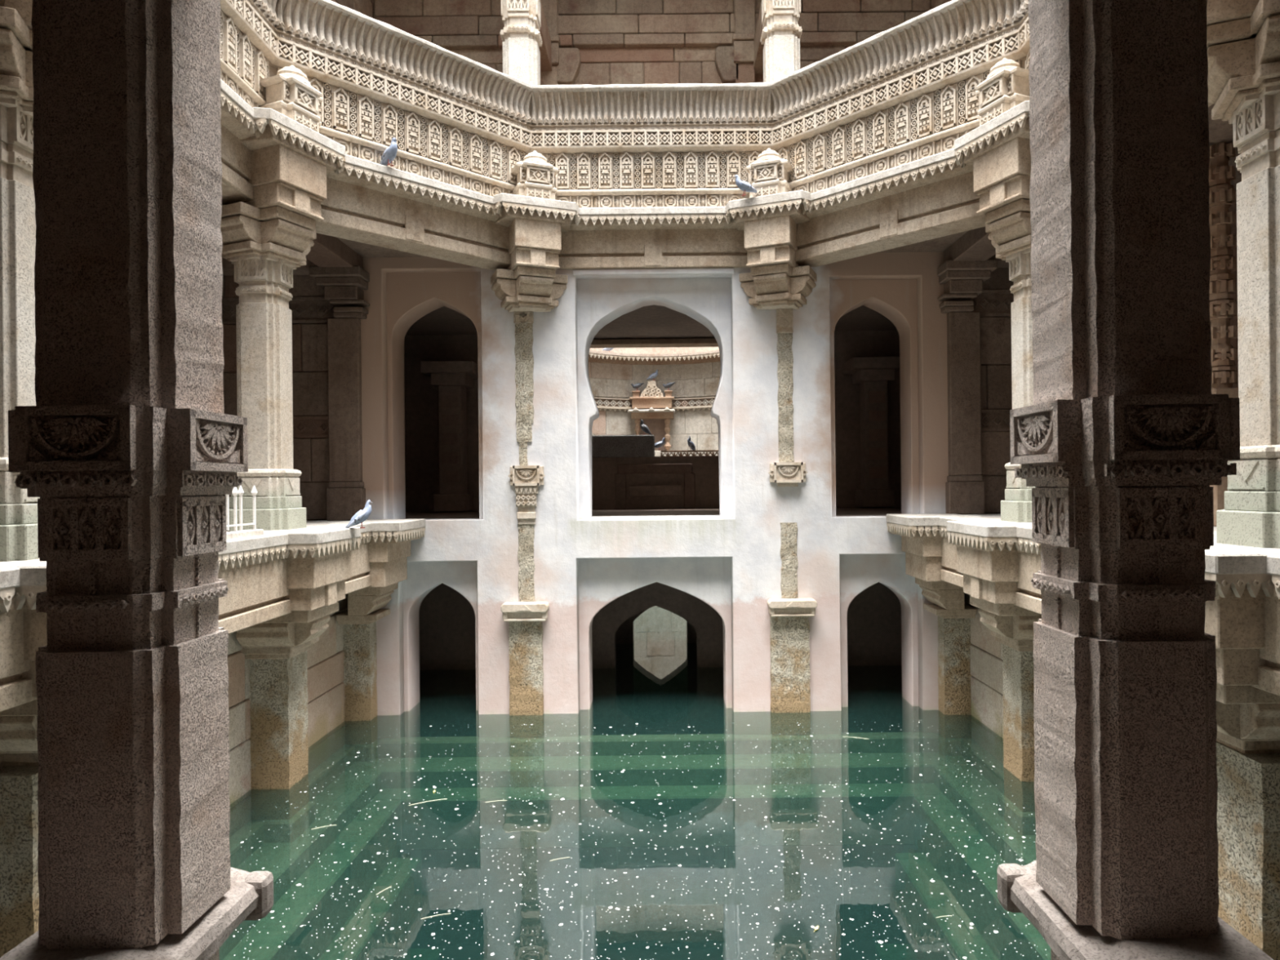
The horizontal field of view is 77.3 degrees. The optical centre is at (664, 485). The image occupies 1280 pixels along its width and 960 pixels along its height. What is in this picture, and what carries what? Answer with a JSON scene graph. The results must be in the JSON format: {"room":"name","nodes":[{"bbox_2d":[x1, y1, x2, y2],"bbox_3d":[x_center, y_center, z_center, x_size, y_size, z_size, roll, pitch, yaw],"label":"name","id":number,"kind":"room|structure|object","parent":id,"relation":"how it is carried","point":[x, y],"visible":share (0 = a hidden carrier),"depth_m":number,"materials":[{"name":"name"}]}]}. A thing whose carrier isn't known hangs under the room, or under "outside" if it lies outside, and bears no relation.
{"room":"stepwell","nodes":[
{"label":"stepwell","id":0,"kind":"room"},
{"bbox_2d":[226,593,348,837],"bbox_3d":[-4.387,3.704,6.375,0.632,6.000,8.150,-1,0,0],"label":"wall","id":1,"kind":"structure","parent":0,"point":[325,661],"depth_m":9.24,"materials":[{"name":"stone"}]},
{"bbox_2d":[0,765,39,957],"bbox_3d":[-3.863,2.689,4.840,0.560,2.020,0.560,-1,0,0],"label":"pilaster","id":2,"kind":"object","parent":1,"relation":"attached to","point":[20,897],"visible":0.34,"depth_m":4.62,"materials":[{"name":"stone"}]},
{"bbox_2d":[0,559,47,611],"bbox_3d":[-3.580,0.561,4.848,0.770,0.250,1.103,-1,0,0],"label":"block","id":3,"kind":"object","parent":2,"relation":"on","point":[33,573],"visible":0.12,"depth_m":4.31,"materials":[{"name":"stone"}]},
{"bbox_2d":[0,611,47,766],"bbox_3d":[-3.718,1.182,4.880,0.920,1.030,0.980,-1,0,0],"label":"column capital","id":4,"kind":"object","parent":2,"relation":"on","point":[18,724],"visible":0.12,"depth_m":4.51,"materials":[{"name":"beige stone"}]},
{"bbox_2d":[0,542,371,711],"bbox_3d":[-3.833,0.923,6.250,0.655,0.550,7.700,-1,0,0],"label":"beam","id":5,"kind":"structure","parent":1,"relation":"attached to","point":[256,593],"depth_m":6.61,"materials":[{"name":"beige stone"}]},
{"bbox_2d":[0,523,370,612],"bbox_3d":[-3.663,0.557,6.250,0.403,0.230,7.700,-1,0,0],"label":"ledge","id":6,"kind":"object","parent":5,"relation":"on","point":[248,550],"visible":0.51,"depth_m":6.63,"materials":[{"name":"stone"}]},
{"bbox_2d":[225,484,263,538],"bbox_3d":[-3.768,0.223,6.675,0.320,0.450,1.050,-1,0,0],"label":"railing","id":7,"kind":"object","parent":6,"relation":"on","point":[243,533],"visible":0.54,"depth_m":7.12,"materials":[{"name":"metal"}]},
{"bbox_2d":[248,650,315,842],"bbox_3d":[-3.933,2.689,8.105,0.560,2.020,0.530,-1,0,0],"label":"pilaster","id":8,"kind":"object","parent":1,"relation":"attached to","point":[278,697],"visible":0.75,"depth_m":7.90,"materials":[{"name":"stone"}]},
{"bbox_2d":[235,551,351,659],"bbox_3d":[-3.718,1.182,7.930,0.920,1.030,0.960,-1,0,0],"label":"column capital","id":9,"kind":"object","parent":8,"relation":"on","point":[316,587],"visible":0.73,"depth_m":7.64,"materials":[{"name":"beige stone"}]},
{"bbox_2d":[263,526,360,559],"bbox_3d":[-3.580,0.561,7.888,0.770,0.250,1.063,-1,0,0],"label":"block","id":10,"kind":"object","parent":8,"relation":"on","point":[307,543],"visible":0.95,"depth_m":7.54,"materials":[{"name":"stone"}]},
{"bbox_2d":[342,621,378,761],"bbox_3d":[-3.973,2.690,10.315,0.560,2.020,0.350,-1,0,0],"label":"pilaster","id":11,"kind":"object","parent":1,"relation":"attached to","point":[360,666],"visible":0.56,"depth_m":10.20,"materials":[{"name":"stone"}]},
{"bbox_2d":[336,540,410,624],"bbox_3d":[-3.673,1.192,9.940,0.770,1.050,0.870,-1,0,0],"label":"column capital","id":12,"kind":"object","parent":11,"relation":"on","point":[388,562],"visible":0.8,"depth_m":9.72,"materials":[{"name":"beige stone"}]},
{"bbox_2d":[328,518,425,543],"bbox_3d":[-3.540,0.560,9.924,0.850,0.250,1.013,-1,0,0],"label":"block","id":13,"kind":"object","parent":11,"relation":"on","point":[382,531],"visible":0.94,"depth_m":9.47,"materials":[{"name":"stone"}]},
{"bbox_2d":[306,520,344,526],"bbox_3d":[-4.989,0.585,6.365,2.850,0.250,8.130,-1,0,0],"label":"floor","id":14,"kind":"structure","parent":0,"point":[308,523],"depth_m":9.72,"materials":[{"name":"stone"}]},
{"bbox_2d":[0,103,40,561],"bbox_3d":[-4.059,-0.909,4.872,0.637,2.720,0.637,-1,0,0],"label":"column","id":15,"kind":"structure","parent":14,"relation":"on","point":[18,361],"depth_m":4.74,"materials":[{"name":"stone"}]},
{"bbox_2d":[0,0,34,116],"bbox_3d":[-4.032,-2.800,4.891,1.020,1.120,0.920,-1,0,-23],"label":"column capital","id":16,"kind":"object","parent":15,"relation":"on","point":[16,46],"visible":0.24,"depth_m":4.67,"materials":[{"name":"beige stone"}]},
{"bbox_2d":[219,124,253,205],"bbox_3d":[-4.220,-3.058,6.500,0.422,0.540,3.500,-1,0,0],"label":"beam","id":17,"kind":"structure","parent":16,"relation":"on","point":[236,157],"depth_m":7.55,"materials":[{"name":"beige stone"}]},
{"bbox_2d":[220,80,260,139],"bbox_3d":[-4.064,-3.392,6.500,0.500,0.225,2.352,-1,0,0],"label":"ledge","id":18,"kind":"object","parent":17,"relation":"on","point":[237,116],"visible":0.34,"depth_m":7.24,"materials":[{"name":"stone"}]},
{"bbox_2d":[218,0,279,107],"bbox_3d":[-4.041,-4.281,6.500,0.544,1.562,3.438,-1,0,0],"label":"parapet","id":19,"kind":"object","parent":18,"relation":"on","point":[248,46],"visible":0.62,"depth_m":7.54,"materials":[{"name":"beige stone"}]},
{"bbox_2d":[226,256,306,531],"bbox_3d":[-4.059,-0.909,8.128,0.637,2.720,0.637,-1,0,0],"label":"column","id":20,"kind":"structure","parent":14,"relation":"on","point":[264,319],"depth_m":7.92,"materials":[{"name":"stone"}]},
{"bbox_2d":[222,144,326,269],"bbox_3d":[-4.032,-2.800,8.109,1.020,1.120,0.920,-1,0,23],"label":"column capital","id":21,"kind":"object","parent":20,"relation":"on","point":[279,223],"visible":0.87,"depth_m":7.82,"materials":[{"name":"beige stone"}]},
{"bbox_2d":[240,106,345,173],"bbox_3d":[-3.719,-3.390,7.977,0.503,0.255,1.198,-1,0,23],"label":"ledge","id":22,"kind":"object","parent":21,"relation":"on","point":[275,128],"visible":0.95,"depth_m":7.73,"materials":[{"name":"stone"}]},
{"bbox_2d":[259,65,323,133],"bbox_3d":[-3.695,-3.851,7.965,0.378,0.665,0.542,-1,0,22],"label":"shrine","id":23,"kind":"object","parent":22,"relation":"on","point":[290,93],"visible":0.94,"depth_m":7.81,"materials":[{"name":"beige stone"}]},
{"bbox_2d":[404,334,479,512],"bbox_3d":[-3.582,-1.204,14.800,2.900,3.600,0.400,-1,0,0],"label":"wall","id":24,"kind":"structure","parent":0,"point":[421,397],"depth_m":14.60,"materials":[{"name":"stone"}]},
{"bbox_2d":[222,252,1013,959],"bbox_3d":[-0.102,1.765,10.755,12.600,9.608,0.690,-1,0,0],"label":"wall","id":25,"kind":"structure","parent":0,"point":[730,561],"depth_m":10.43,"materials":[{"name":"paint"}]},
{"bbox_2d":[308,265,369,520],"bbox_3d":[-4.152,-1.159,10.275,0.640,3.220,0.410,-1,0,0],"label":"pilaster","id":26,"kind":"object","parent":25,"relation":"attached to","point":[344,287],"visible":0.98,"depth_m":10.33,"materials":[{"name":"brown stone"}]},
{"bbox_2d":[500,311,549,737],"bbox_3d":[-1.817,0.460,10.363,0.603,5.597,0.235,-1,0,0],"label":"pilaster","id":27,"kind":"object","parent":25,"relation":"attached to","point":[525,617],"visible":0.97,"depth_m":10.38,"materials":[{"name":"beige stone"}]},
{"bbox_2d":[315,177,511,270],"bbox_3d":[-3.028,-3.070,9.377,3.500,0.540,0.422,-1,0,-45],"label":"beam","id":28,"kind":"structure","parent":27,"relation":"on","point":[349,211],"depth_m":9.24,"materials":[{"name":"beige stone"}]},
{"bbox_2d":[326,154,502,222],"bbox_3d":[-2.919,-3.404,9.265,2.352,0.225,0.500,-1,0,-45],"label":"ledge","id":29,"kind":"object","parent":28,"relation":"on","point":[361,172],"visible":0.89,"depth_m":9.07,"materials":[{"name":"stone"}]},
{"bbox_2d":[269,0,533,196],"bbox_3d":[-2.905,-4.295,9.242,3.438,1.568,0.546,-1,0,-45],"label":"parapet","id":30,"kind":"object","parent":29,"relation":"on","point":[455,119],"visible":0.8,"depth_m":9.06,"materials":[{"name":"beige stone"}]},
{"bbox_2d":[490,217,567,312],"bbox_3d":[-1.757,-2.823,10.384,0.920,1.120,1.020,-1,0,-23],"label":"column capital","id":31,"kind":"object","parent":27,"relation":"on","point":[531,282],"visible":0.91,"depth_m":10.03,"materials":[{"name":"beige stone"}]},
{"bbox_2d":[492,193,579,231],"bbox_3d":[-1.631,-3.411,10.065,1.198,0.255,0.503,-1,0,-23],"label":"ledge","id":32,"kind":"object","parent":27,"relation":"on","point":[513,206],"visible":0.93,"depth_m":9.86,"materials":[{"name":"stone"}]},
{"bbox_2d":[511,150,558,199],"bbox_3d":[-1.623,-3.872,10.036,0.542,0.665,0.378,-1,0,-23],"label":"shrine","id":33,"kind":"object","parent":32,"relation":"on","point":[535,175],"visible":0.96,"depth_m":9.89,"materials":[{"name":"beige stone"}]},
{"bbox_2d":[557,228,749,269],"bbox_3d":[-0.151,-3.099,10.569,3.500,0.540,0.422,-1,0,0],"label":"beam","id":34,"kind":"structure","parent":25,"relation":"attached to","point":[720,247],"depth_m":10.37,"materials":[{"name":"beige stone"}]},
{"bbox_2d":[568,206,737,230],"bbox_3d":[-0.154,-3.431,10.410,2.352,0.225,0.500,-1,0,0],"label":"ledge","id":35,"kind":"object","parent":34,"relation":"on","point":[673,217],"visible":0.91,"depth_m":10.17,"materials":[{"name":"stone"}]},
{"bbox_2d":[528,82,774,208],"bbox_3d":[-0.163,-4.320,10.377,3.438,1.564,0.546,-1,0,0],"label":"parapet","id":36,"kind":"object","parent":35,"relation":"on","point":[683,144],"visible":0.89,"depth_m":10.26,"materials":[{"name":"beige stone"}]},
{"bbox_2d":[767,308,817,733],"bbox_3d":[1.636,0.408,10.363,0.624,5.632,0.235,-1,0,0],"label":"pilaster","id":37,"kind":"object","parent":25,"relation":"attached to","point":[789,626],"visible":0.98,"depth_m":10.38,"materials":[{"name":"beige stone"}]},
{"bbox_2d":[725,190,812,230],"bbox_3d":[1.322,-3.441,10.065,1.198,0.255,0.503,-1,0,23],"label":"ledge","id":38,"kind":"object","parent":37,"relation":"on","point":[790,203],"visible":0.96,"depth_m":9.86,"materials":[{"name":"stone"}]},
{"bbox_2d":[745,148,793,197],"bbox_3d":[1.306,-3.901,10.036,0.542,0.665,0.378,-1,0,22],"label":"shrine","id":39,"kind":"object","parent":38,"relation":"on","point":[768,174],"visible":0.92,"depth_m":9.89,"materials":[{"name":"beige stone"}]},
{"bbox_2d":[739,214,816,309],"bbox_3d":[1.460,-2.855,10.384,0.920,1.120,1.020,-1,0,23],"label":"column capital","id":40,"kind":"object","parent":37,"relation":"on","point":[775,280],"visible":0.91,"depth_m":10.03,"materials":[{"name":"beige stone"}]},
{"bbox_2d":[937,615,973,755],"bbox_3d":[3.786,2.612,10.315,0.560,2.020,0.350,-1,0,0],"label":"pilaster","id":41,"kind":"object","parent":25,"relation":"attached to","point":[954,700],"visible":0.56,"depth_m":10.20,"materials":[{"name":"stone"}]},
{"bbox_2d":[886,513,981,537],"bbox_3d":[3.310,0.492,9.924,0.850,0.250,1.013,-1,0,0],"label":"block","id":42,"kind":"object","parent":41,"relation":"on","point":[910,525],"visible":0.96,"depth_m":9.47,"materials":[{"name":"stone"}]},
{"bbox_2d":[901,535,976,618],"bbox_3d":[3.456,1.121,9.940,0.770,1.050,0.870,-1,0,0],"label":"column capital","id":43,"kind":"object","parent":41,"relation":"on","point":[922,555],"visible":0.77,"depth_m":9.72,"materials":[{"name":"beige stone"}]},
{"bbox_2d":[937,259,997,514],"bbox_3d":[3.888,-1.239,10.275,0.640,3.220,0.410,-1,0,0],"label":"pilaster","id":44,"kind":"object","parent":25,"relation":"attached to","point":[963,281],"visible":1,"depth_m":10.33,"materials":[{"name":"brown stone"}]},
{"bbox_2d":[405,305,897,336],"bbox_3d":[-0.150,-3.014,13.250,12.800,0.450,4.300,-1,0,0],"label":"ceiling","id":45,"kind":"structure","parent":0,"point":[650,320],"depth_m":13.81,"materials":[{"name":"stone"}]},
{"bbox_2d":[372,0,931,84],"bbox_3d":[-0.180,-6.038,12.767,12.400,5.600,0.466,-1,0,0],"label":"wall","id":46,"kind":"structure","parent":0,"point":[618,42],"depth_m":12.63,"materials":[{"name":"stone"}]},
{"bbox_2d":[540,0,580,85],"bbox_3d":[-1.682,-6.722,12.550,0.700,2.198,0.300,-1,0,0],"label":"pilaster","id":47,"kind":"object","parent":46,"relation":"attached to","point":[566,62],"visible":0.49,"depth_m":12.50,"materials":[{"name":"stone"}]},
{"bbox_2d":[715,0,755,84],"bbox_3d":[1.125,-6.750,12.550,0.660,2.198,0.300,-1,0,0],"label":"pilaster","id":48,"kind":"object","parent":46,"relation":"attached to","point":[734,64],"visible":0.69,"depth_m":12.46,"materials":[{"name":"stone"}]},
{"bbox_2d":[405,507,901,519],"bbox_3d":[-0.115,0.551,13.050,12.800,0.220,3.900,-1,0,0],"label":"floor","id":49,"kind":"structure","parent":0,"point":[839,511],"depth_m":12.96,"materials":[{"name":"stone"}]},
{"bbox_2d":[420,360,478,511],"bbox_3d":[-3.757,-0.853,14.200,0.900,2.600,0.800,-1,0,0],"label":"pilaster","id":50,"kind":"object","parent":49,"relation":"on","point":[452,379],"visible":0.95,"depth_m":13.97,"materials":[{"name":"stone"}]},
{"bbox_2d":[843,356,899,506],"bbox_3d":[3.711,-0.927,14.200,0.900,2.600,0.800,-1,0,0],"label":"pilaster","id":51,"kind":"object","parent":49,"relation":"on","point":[873,375],"visible":0.98,"depth_m":13.97,"materials":[{"name":"stone"}]},
{"bbox_2d":[588,361,720,732],"bbox_3d":[-0.132,-1.239,18.924,6.600,15.600,5.752,-1,0,0],"label":"wall","id":52,"kind":"structure","parent":0,"point":[660,671],"depth_m":21.35,"materials":[{"name":"stone"}]},
{"bbox_2d":[627,380,677,457],"bbox_3d":[-0.325,-1.769,21.185,1.282,2.012,0.730,-1,0,0],"label":"wall niche","id":53,"kind":"object","parent":52,"relation":"attached to","point":[657,419],"visible":0.74,"depth_m":21.13,"materials":[{"name":"stone"}]},
{"bbox_2d":[588,346,719,364],"bbox_3d":[-0.155,-3.472,20.273,5.641,0.492,2.294,-1,0,0],"label":"ledge","id":54,"kind":"object","parent":52,"relation":"attached to","point":[671,355],"visible":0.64,"depth_m":20.95,"materials":[{"name":"stone"}]},
{"bbox_2d":[594,396,715,411],"bbox_3d":[-0.141,-2.142,20.322,5.641,0.329,2.195,-1,0,0],"label":"frieze band","id":55,"kind":"object","parent":52,"relation":"attached to","point":[603,403],"visible":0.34,"depth_m":21.14,"materials":[{"name":"stone"}]},
{"bbox_2d":[591,456,719,509],"bbox_3d":[-0.120,0.013,15.165,9.600,1.097,0.570,-1,0,0],"label":"wall","id":56,"kind":"structure","parent":0,"point":[687,482],"depth_m":15.00,"materials":[{"name":"stone"}]},
{"bbox_2d":[591,435,654,457],"bbox_3d":[-1.079,-0.736,15.200,1.770,0.419,0.400,-1,0,0],"label":"stone block","id":57,"kind":"object","parent":56,"relation":"on","point":[602,446],"visible":0.52,"depth_m":15.00,"materials":[{"name":"stone"}]},
{"bbox_2d":[615,608,697,734],"bbox_3d":[-0.084,3.561,15.250,9.800,6.000,0.500,-1,0,0],"label":"wall","id":58,"kind":"structure","parent":0,"point":[624,637],"depth_m":15.00,"materials":[{"name":"stone"}]},
{"bbox_2d":[418,582,903,891],"bbox_3d":[-0.084,3.561,13.200,9.800,6.000,0.400,-1,0,0],"label":"wall","id":59,"kind":"structure","parent":0,"point":[446,619],"depth_m":13.00,"materials":[{"name":"stone"}]},
{"bbox_2d":[422,730,904,946],"bbox_3d":[-0.051,6.911,9.100,13.200,0.500,26.800,-1,0,0],"label":"floor","id":60,"kind":"structure","parent":0,"point":[690,907],"depth_m":12.48,"materials":[{"name":"stone"}]},
{"bbox_2d":[391,943,926,959],"bbox_3d":[-0.066,5.361,5.555,8.200,0.600,6.510,-1,0,0],"label":"step","id":61,"kind":"structure","parent":60,"relation":"on","point":[900,952],"depth_m":8.66,"materials":[{"name":"stone"}]},
{"bbox_2d":[318,853,998,959],"bbox_3d":[-0.075,4.511,5.715,8.200,0.600,6.830,-1,0,0],"label":"step","id":62,"kind":"structure","parent":61,"relation":"on","point":[396,915],"depth_m":8.08,"materials":[{"name":"stone"}]},
{"bbox_2d":[222,782,1050,959],"bbox_3d":[-0.080,3.981,6.400,8.200,0.600,8.200,-1,0,0],"label":"step","id":63,"kind":"structure","parent":62,"relation":"on","point":[851,816],"depth_m":9.45,"materials":[{"name":"stone"}]},
{"bbox_2d":[219,752,1035,959],"bbox_3d":[-0.082,3.761,6.400,8.200,0.600,8.200,-1,0,0],"label":"step","id":64,"kind":"structure","parent":63,"relation":"on","point":[289,858],"depth_m":9.81,"materials":[{"name":"stone"}]},
{"bbox_2d":[228,732,1004,868],"bbox_3d":[-0.084,3.561,6.400,8.200,0.600,8.200,-1,0,0],"label":"step","id":65,"kind":"structure","parent":64,"relation":"on","point":[321,777],"depth_m":10.27,"materials":[{"name":"stone"}]},
{"bbox_2d":[337,103,1241,257],"bbox_3d":[-0.151,-3.134,6.400,12.800,0.250,9.200,-1,0,0],"label":"ceiling","id":66,"kind":"structure","parent":0,"point":[1220,131],"depth_m":9.94,"materials":[{"name":"brown stone"}]},
{"bbox_2d":[222,203,363,275],"bbox_3d":[-4.989,-2.860,9.160,2.120,0.240,2.520,-1,0,0],"label":"ceiling beam","id":67,"kind":"structure","parent":66,"relation":"attached to","point":[326,251],"depth_m":9.80,"materials":[{"name":"brown stone"}]},
{"bbox_2d":[795,171,985,266],"bbox_3d":[2.726,-3.127,9.377,3.500,0.540,0.422,-1,0,45],"label":"beam","id":68,"kind":"structure","parent":66,"relation":"attached to","point":[950,206],"depth_m":9.25,"materials":[{"name":"beige stone"}]},
{"bbox_2d":[802,148,973,218],"bbox_3d":[2.610,-3.459,9.265,0.500,0.225,2.352,-1,0,-45],"label":"ledge","id":69,"kind":"object","parent":68,"relation":"on","point":[942,166],"visible":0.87,"depth_m":9.07,"materials":[{"name":"stone"}]},
{"bbox_2d":[769,0,1026,193],"bbox_3d":[2.578,-4.346,9.241,3.438,1.559,0.546,-1,0,45],"label":"parapet","id":70,"kind":"object","parent":69,"relation":"on","point":[902,94],"visible":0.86,"depth_m":9.06,"materials":[{"name":"beige stone"}]},
{"bbox_2d":[943,226,1008,267],"bbox_3d":[4.691,-2.957,9.160,2.120,0.240,2.520,-1,0,0],"label":"ceiling beam","id":71,"kind":"structure","parent":66,"relation":"attached to","point":[975,245],"depth_m":9.74,"materials":[{"name":"brown stone"}]},
{"bbox_3d":[3.918,-3.139,6.500,0.422,0.540,3.500,-1,0,0],"label":"beam","id":72,"kind":"structure","parent":66,"relation":"attached to","visible":0},
{"bbox_3d":[3.755,-3.470,6.500,0.500,0.225,2.352,-1,0,0],"label":"ledge","id":73,"kind":"object","parent":72,"relation":"on","visible":0},
{"bbox_2d":[1016,0,1030,70],"bbox_3d":[3.712,-4.359,6.500,0.549,1.563,3.438,-1,0,0],"label":"parapet","id":74,"kind":"object","parent":73,"relation":"on","point":[1023,13],"visible":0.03,"depth_m":7.96,"materials":[{"name":"beige stone"}]},
{"bbox_2d":[834,330,901,507],"bbox_3d":[3.317,-1.273,14.800,2.900,3.600,0.400,-1,0,0],"label":"wall","id":75,"kind":"structure","parent":0,"point":[848,344],"depth_m":14.60,"materials":[{"name":"stone"}]},
{"bbox_2d":[964,592,1004,764],"bbox_3d":[4.220,3.618,6.375,0.632,6.000,8.150,-1,0,0],"label":"wall","id":76,"kind":"structure","parent":0,"point":[986,657],"depth_m":9.71,"materials":[{"name":"stone"}]},
{"bbox_2d":[997,644,1035,835],"bbox_3d":[3.746,2.613,8.105,0.560,2.020,0.530,-1,0,0],"label":"pilaster","id":77,"kind":"object","parent":76,"relation":"attached to","point":[1019,730],"visible":0.53,"depth_m":7.95,"materials":[{"name":"stone"}]},
{"bbox_2d":[946,520,1031,552],"bbox_3d":[3.350,0.491,7.888,0.770,0.250,1.063,-1,0,0],"label":"block","id":78,"kind":"object","parent":77,"relation":"on","point":[991,535],"visible":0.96,"depth_m":7.53,"materials":[{"name":"stone"}]},
{"bbox_2d":[956,545,1041,651],"bbox_3d":[3.501,1.110,7.930,0.920,1.030,0.960,-1,0,0],"label":"column capital","id":79,"kind":"object","parent":77,"relation":"on","point":[990,580],"visible":0.55,"depth_m":7.65,"materials":[{"name":"beige stone"}]},
{"bbox_2d":[940,537,1279,696],"bbox_3d":[3.611,0.849,6.250,0.655,0.550,7.700,-1,0,0],"label":"beam","id":80,"kind":"structure","parent":76,"relation":"attached to","point":[1029,597],"depth_m":7.08,"materials":[{"name":"beige stone"}]},
{"bbox_2d":[939,516,1279,599],"bbox_3d":[3.433,0.486,6.250,0.403,0.230,7.700,-1,0,0],"label":"ledge","id":81,"kind":"object","parent":80,"relation":"on","point":[1024,533],"visible":0.2,"depth_m":7.11,"materials":[{"name":"stone"}]},
{"bbox_2d":[1216,741,1279,959],"bbox_3d":[3.676,2.613,4.840,0.560,2.020,0.560,-1,0,0],"label":"pilaster","id":82,"kind":"object","parent":76,"relation":"attached to","point":[1248,784],"visible":0.64,"depth_m":4.73,"materials":[{"name":"stone"}]},
{"bbox_2d":[1204,539,1279,599],"bbox_3d":[3.350,0.491,4.848,0.770,0.250,1.103,-1,0,0],"label":"ledge","id":83,"kind":"object","parent":82,"relation":"on","point":[1237,571],"visible":0.36,"depth_m":4.31,"materials":[{"name":"stone"}]},
{"bbox_2d":[1204,598,1279,753],"bbox_3d":[3.501,1.110,4.880,0.920,1.030,0.980,-1,0,0],"label":"column capital","id":84,"kind":"object","parent":82,"relation":"on","point":[1248,717],"visible":0.46,"depth_m":4.47,"materials":[{"name":"beige stone"}]},
{"bbox_2d":[963,513,1216,539],"bbox_3d":[4.760,0.487,6.365,2.850,0.250,8.130,-1,0,0],"label":"floor","id":85,"kind":"structure","parent":0,"point":[993,516],"depth_m":9.64,"materials":[{"name":"stone"}]},
{"bbox_2d":[1000,252,1035,522],"bbox_3d":[3.800,-0.988,8.128,0.637,2.720,0.637,-1,0,0],"label":"column","id":86,"kind":"structure","parent":85,"relation":"on","point":[1016,507],"depth_m":8.01,"materials":[{"name":"stone"}]},
{"bbox_2d":[973,137,1031,262],"bbox_3d":[3.735,-2.877,8.109,1.020,1.120,0.920,-1,0,-23],"label":"column capital","id":87,"kind":"object","parent":86,"relation":"on","point":[1002,175],"visible":0.46,"depth_m":7.89,"materials":[{"name":"beige stone"}]},
{"bbox_2d":[954,100,1030,168],"bbox_3d":[3.410,-3.462,7.977,0.503,0.255,1.198,-1,0,-23],"label":"ledge","id":88,"kind":"object","parent":87,"relation":"on","point":[1015,122],"visible":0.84,"depth_m":7.83,"materials":[{"name":"stone"}]},
{"bbox_2d":[974,57,1031,126],"bbox_3d":[3.377,-3.921,7.965,0.378,0.665,0.542,-1,0,-23],"label":"shrine","id":89,"kind":"object","parent":88,"relation":"on","point":[1006,85],"visible":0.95,"depth_m":7.81,"materials":[{"name":"beige stone"}]},
{"bbox_2d":[1208,142,1238,526],"bbox_3d":[4.997,-1.539,7.200,0.400,3.798,0.400,-1,0,0],"label":"carved wall panel","id":90,"kind":"object","parent":85,"relation":"on","point":[1223,355],"visible":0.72,"depth_m":7.12,"materials":[{"name":"stone"}]},
{"bbox_2d":[1216,91,1279,548],"bbox_3d":[3.800,-0.988,4.872,0.637,2.720,0.637,-1,0,0],"label":"column","id":91,"kind":"structure","parent":85,"relation":"on","point":[1250,517],"depth_m":4.82,"materials":[{"name":"stone"}]},
{"bbox_2d":[1206,0,1279,124],"bbox_3d":[3.735,-2.877,4.891,1.020,1.120,0.920,-1,0,23],"label":"column capital","id":92,"kind":"object","parent":91,"relation":"on","point":[1243,36],"visible":0.59,"depth_m":4.77,"materials":[{"name":"beige stone"}]},
{"bbox_2d":[1209,195,1238,387],"bbox_3d":[6.268,-1.203,8.950,0.400,16.000,26.500,-1,0,0],"label":"wall","id":93,"kind":"structure","parent":0,"point":[1234,342],"depth_m":8.49,"materials":[{"name":"brown stone"}]},
{"bbox_3d":[-0.102,1.751,-0.925,4.600,0.420,6.150,-1,0,0],"label":"floor","id":94,"kind":"structure","parent":0,"visible":0},
{"bbox_2d":[0,866,273,959],"bbox_3d":[-1.646,1.903,1.840,0.510,1.107,2.080,-1,0,0],"label":"ledge","id":95,"kind":"object","parent":94,"relation":"on","point":[250,896],"visible":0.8,"depth_m":2.49,"materials":[{"name":"stone"}]},
{"bbox_2d":[8,0,248,948],"bbox_3d":[-1.694,-0.883,2.550,0.543,4.480,0.543,-1,0,0],"label":"column","id":96,"kind":"structure","parent":95,"relation":"on","point":[130,452],"depth_m":2.35,"materials":[{"name":"stone"}]},
{"bbox_2d":[996,860,1273,959],"bbox_3d":[1.444,1.872,1.840,0.510,1.108,2.080,-1,0,0],"label":"ledge","id":97,"kind":"object","parent":94,"relation":"on","point":[1018,891],"visible":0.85,"depth_m":2.38,"materials":[{"name":"stone"}]},
{"bbox_2d":[1009,0,1239,940],"bbox_3d":[1.436,-0.914,2.550,0.543,4.480,0.543,-1,0,0],"label":"column","id":98,"kind":"structure","parent":97,"relation":"on","point":[1122,441],"depth_m":2.35,"materials":[{"name":"stone"}]},
{"bbox_3d":[-0.154,-3.389,11.800,12.800,0.300,2.400,-1,0,0],"label":"floor","id":99,"kind":"structure","parent":0,"visible":0},
{"bbox_2d":[499,0,551,85],"bbox_3d":[-1.916,-6.121,11.558,0.524,5.200,2.262,-1,0,0],"label":"column","id":100,"kind":"structure","parent":99,"relation":"on","point":[525,35],"depth_m":10.50,"materials":[{"name":"stone"}]},
{"bbox_2d":[753,0,802,82],"bbox_3d":[1.554,-6.156,11.558,0.524,5.200,2.262,-1,0,0],"label":"column","id":101,"kind":"structure","parent":99,"relation":"on","point":[778,33],"depth_m":10.50,"materials":[{"name":"stone"}]},
{"bbox_3d":[-0.071,4.936,11.400,8.600,3.950,20.800,-1,0,0],"label":"water surface","id":102,"kind":"object","parent":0,"visible":0},
{"bbox_2d":[233,720,1046,959],"bbox_3d":[-0.089,2.961,7.426,7.111,0.003,5.140,-1,0,0],"label":"dust","id":103,"kind":"object","parent":102,"relation":"on","point":[919,720],"visible":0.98,"depth_m":5.98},
{"bbox_3d":[-3.522,-1.205,15.225,2.820,3.600,0.450,-1,0,0],"label":"wall","id":104,"kind":"structure","parent":0,"visible":0},
{"bbox_2d":[590,335,718,347],"bbox_3d":[-0.148,-2.852,15.175,8.000,0.373,0.550,-1,0,0],"label":"lintel","id":105,"kind":"object","parent":104,"relation":"attached to","point":[661,341],"visible":0.1,"depth_m":15.05,"materials":[{"name":"stone"}]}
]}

